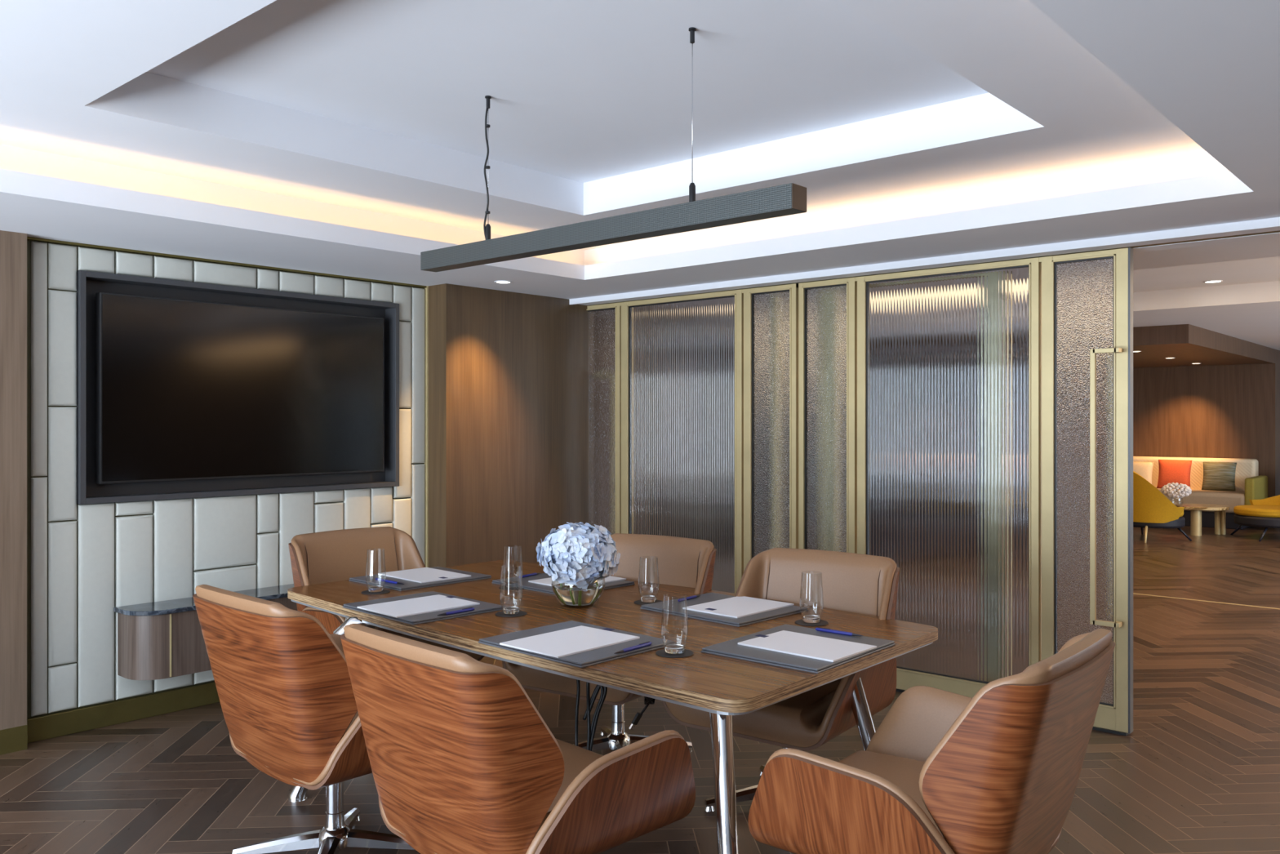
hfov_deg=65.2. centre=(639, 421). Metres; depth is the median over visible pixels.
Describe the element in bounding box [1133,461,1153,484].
throw cushion
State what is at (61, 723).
baseboard
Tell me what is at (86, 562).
wall
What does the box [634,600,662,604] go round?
coaster
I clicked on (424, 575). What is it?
notepad
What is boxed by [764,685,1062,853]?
seat cushion
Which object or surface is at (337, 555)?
chair back
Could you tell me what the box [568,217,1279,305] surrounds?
trim
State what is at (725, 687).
conference table
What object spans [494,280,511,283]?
recessed light
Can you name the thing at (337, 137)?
ceiling
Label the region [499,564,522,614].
water tumbler
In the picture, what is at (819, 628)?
ballpoint pen
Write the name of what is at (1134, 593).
trim
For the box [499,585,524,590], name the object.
coaster
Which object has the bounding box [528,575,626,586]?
notepad
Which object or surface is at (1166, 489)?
flower vase
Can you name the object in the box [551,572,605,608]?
glass vase
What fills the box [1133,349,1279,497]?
wall
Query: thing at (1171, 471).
throw cushion
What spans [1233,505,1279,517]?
seat cushion
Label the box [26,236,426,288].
trim
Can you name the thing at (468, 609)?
ballpoint pen
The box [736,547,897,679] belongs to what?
chair backrest
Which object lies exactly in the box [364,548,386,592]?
water tumbler
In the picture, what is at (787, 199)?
pendant lamp
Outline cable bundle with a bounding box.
[574,679,607,751]
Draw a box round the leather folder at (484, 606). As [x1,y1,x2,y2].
[342,591,505,625]
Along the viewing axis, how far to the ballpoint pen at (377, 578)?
4.64 m
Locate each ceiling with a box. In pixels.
[0,0,1279,299]
[1133,237,1279,350]
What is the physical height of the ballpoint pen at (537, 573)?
0.014 m
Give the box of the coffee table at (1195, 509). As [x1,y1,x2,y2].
[1173,503,1229,535]
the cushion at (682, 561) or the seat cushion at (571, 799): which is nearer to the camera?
the seat cushion at (571, 799)
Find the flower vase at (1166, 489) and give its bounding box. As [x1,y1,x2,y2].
[1160,482,1191,506]
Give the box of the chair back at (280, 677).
[195,584,357,744]
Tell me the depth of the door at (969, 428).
5.27 m
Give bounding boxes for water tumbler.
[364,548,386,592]
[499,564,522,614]
[502,546,523,587]
[638,555,659,602]
[661,595,688,654]
[800,570,823,623]
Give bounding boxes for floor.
[0,525,1279,853]
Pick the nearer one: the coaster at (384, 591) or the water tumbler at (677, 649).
the water tumbler at (677, 649)
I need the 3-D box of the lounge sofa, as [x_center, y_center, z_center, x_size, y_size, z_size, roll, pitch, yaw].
[7.764,1.020,15.115,2.800,0.960,1.030,0,0,41]
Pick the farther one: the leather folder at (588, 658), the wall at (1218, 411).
the wall at (1218, 411)
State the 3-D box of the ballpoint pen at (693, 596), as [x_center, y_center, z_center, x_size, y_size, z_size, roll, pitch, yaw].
[0.209,0.739,4.206,0.012,0.014,0.163,0,0,37]
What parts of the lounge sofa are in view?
seat, arm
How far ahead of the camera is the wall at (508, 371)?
6.58 m
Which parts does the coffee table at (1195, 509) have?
leg, leg, leg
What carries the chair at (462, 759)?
on the floor
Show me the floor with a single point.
(1197, 771)
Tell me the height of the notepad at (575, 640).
0.007 m
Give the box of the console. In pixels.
[114,583,297,679]
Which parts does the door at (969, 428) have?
pebbled pane, fluted pane, pebbled pane, pull handle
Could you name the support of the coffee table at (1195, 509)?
on the floor
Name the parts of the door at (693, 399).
pebbled pane, fluted pane, pebbled pane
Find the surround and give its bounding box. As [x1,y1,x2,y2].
[76,270,399,504]
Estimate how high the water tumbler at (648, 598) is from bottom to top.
0.188 m
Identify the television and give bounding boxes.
[95,292,383,484]
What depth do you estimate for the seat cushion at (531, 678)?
4.21 m
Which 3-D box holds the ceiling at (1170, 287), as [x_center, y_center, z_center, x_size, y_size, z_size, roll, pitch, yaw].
[5.552,-1.100,11.331,12.300,0.400,13.670,0,0,41]
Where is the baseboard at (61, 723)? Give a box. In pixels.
[0,681,219,755]
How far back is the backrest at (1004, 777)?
2.30 m
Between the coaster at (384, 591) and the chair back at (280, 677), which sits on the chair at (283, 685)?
the chair back at (280, 677)
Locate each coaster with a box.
[361,589,390,595]
[495,610,527,617]
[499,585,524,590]
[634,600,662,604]
[655,648,693,657]
[795,618,828,626]
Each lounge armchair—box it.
[1133,471,1191,542]
[1230,494,1279,541]
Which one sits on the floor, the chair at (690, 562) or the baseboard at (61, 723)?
the chair at (690, 562)
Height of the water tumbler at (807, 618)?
0.188 m
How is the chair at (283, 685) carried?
on the floor
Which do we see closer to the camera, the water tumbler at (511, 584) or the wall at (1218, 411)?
the water tumbler at (511, 584)
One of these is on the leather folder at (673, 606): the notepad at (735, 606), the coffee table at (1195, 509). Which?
the notepad at (735, 606)
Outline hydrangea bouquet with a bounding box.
[535,521,620,589]
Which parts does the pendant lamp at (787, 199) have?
power cord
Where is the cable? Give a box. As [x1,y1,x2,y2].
[629,696,655,729]
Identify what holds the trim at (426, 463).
attached to the wall at (86, 562)
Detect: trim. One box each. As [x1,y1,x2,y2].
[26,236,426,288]
[423,285,428,567]
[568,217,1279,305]
[895,688,1128,735]
[1133,593,1279,608]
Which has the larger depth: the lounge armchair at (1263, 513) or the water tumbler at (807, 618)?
the lounge armchair at (1263, 513)
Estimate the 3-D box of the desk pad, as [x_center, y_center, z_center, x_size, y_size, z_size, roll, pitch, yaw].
[0.536,0.753,3.355,0.440,0.014,0.516,0,0,40]
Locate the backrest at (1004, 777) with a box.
[918,628,1112,852]
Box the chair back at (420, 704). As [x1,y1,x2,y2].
[343,623,564,768]
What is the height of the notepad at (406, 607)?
0.007 m
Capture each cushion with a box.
[379,729,684,853]
[505,661,630,702]
[610,533,714,594]
[665,674,851,746]
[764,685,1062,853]
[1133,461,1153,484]
[1156,459,1191,488]
[1201,462,1236,491]
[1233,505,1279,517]
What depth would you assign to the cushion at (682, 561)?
4.70 m
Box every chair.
[192,584,414,853]
[288,526,484,661]
[340,623,695,853]
[503,533,716,751]
[662,547,899,812]
[748,628,1115,853]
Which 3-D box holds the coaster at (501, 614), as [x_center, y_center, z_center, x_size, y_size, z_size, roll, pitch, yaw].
[-0.509,0.758,3.954,0.125,0.004,0.125,0,0,41]
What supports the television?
attached to the surround
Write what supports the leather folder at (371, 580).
on the conference table at (725, 687)
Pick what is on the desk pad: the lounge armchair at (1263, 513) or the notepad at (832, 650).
the notepad at (832, 650)
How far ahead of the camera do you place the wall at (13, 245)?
4.55 m
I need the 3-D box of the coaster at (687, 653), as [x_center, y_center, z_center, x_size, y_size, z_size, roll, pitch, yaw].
[0.114,0.758,3.281,0.125,0.004,0.125,0,0,41]
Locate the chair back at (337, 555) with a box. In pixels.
[291,526,424,585]
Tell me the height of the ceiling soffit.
0.206 m
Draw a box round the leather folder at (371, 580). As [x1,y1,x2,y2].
[348,566,491,591]
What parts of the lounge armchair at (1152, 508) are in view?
leg, seat, leg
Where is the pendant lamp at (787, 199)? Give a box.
[420,26,806,271]
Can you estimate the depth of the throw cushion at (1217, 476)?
14.56 m
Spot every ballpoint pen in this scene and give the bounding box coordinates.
[375,577,404,584]
[437,607,474,615]
[518,572,541,577]
[613,640,651,653]
[677,595,700,601]
[815,626,862,636]
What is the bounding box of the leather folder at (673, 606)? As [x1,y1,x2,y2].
[640,592,808,626]
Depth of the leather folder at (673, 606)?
3.94 m
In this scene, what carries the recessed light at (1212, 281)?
in the ceiling at (1170, 287)
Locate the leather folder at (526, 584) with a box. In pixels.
[491,573,635,595]
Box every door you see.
[586,283,798,593]
[798,247,1133,733]
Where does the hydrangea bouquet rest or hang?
in the glass vase at (576, 597)
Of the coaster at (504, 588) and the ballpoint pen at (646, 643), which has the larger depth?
the coaster at (504, 588)
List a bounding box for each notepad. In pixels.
[357,594,479,617]
[377,567,471,582]
[499,625,639,657]
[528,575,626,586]
[682,595,794,617]
[737,630,876,662]
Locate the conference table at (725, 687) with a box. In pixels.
[287,560,937,853]
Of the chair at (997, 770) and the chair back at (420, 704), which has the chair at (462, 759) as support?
the chair back at (420, 704)
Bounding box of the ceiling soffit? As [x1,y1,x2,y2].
[1133,324,1275,368]
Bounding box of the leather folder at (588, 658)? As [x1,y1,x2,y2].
[478,620,675,667]
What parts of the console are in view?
door trim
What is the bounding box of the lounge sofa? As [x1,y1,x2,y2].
[1133,456,1267,529]
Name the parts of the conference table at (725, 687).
leg, edge rail, leg, leg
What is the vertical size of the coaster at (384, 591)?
0.004 m
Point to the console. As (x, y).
(162, 639)
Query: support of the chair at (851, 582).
on the floor
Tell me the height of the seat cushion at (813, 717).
0.312 m
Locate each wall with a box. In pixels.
[0,230,26,729]
[26,240,425,718]
[428,283,588,567]
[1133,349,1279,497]
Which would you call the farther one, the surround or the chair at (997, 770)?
the surround
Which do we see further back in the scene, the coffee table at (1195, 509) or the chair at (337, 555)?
the coffee table at (1195, 509)
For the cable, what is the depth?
3.20 m
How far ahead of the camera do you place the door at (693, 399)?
6.52 m
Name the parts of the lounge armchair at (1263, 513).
leg, seat, leg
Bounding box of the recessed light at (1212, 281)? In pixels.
[1204,280,1222,283]
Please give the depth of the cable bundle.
3.81 m
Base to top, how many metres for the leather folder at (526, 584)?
0.014 m
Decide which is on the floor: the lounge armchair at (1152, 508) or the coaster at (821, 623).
the lounge armchair at (1152, 508)
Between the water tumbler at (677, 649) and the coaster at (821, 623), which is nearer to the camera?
the water tumbler at (677, 649)
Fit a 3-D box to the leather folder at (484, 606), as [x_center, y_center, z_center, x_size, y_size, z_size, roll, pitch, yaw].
[-0.880,0.753,4.076,0.516,0.014,0.440,0,0,44]

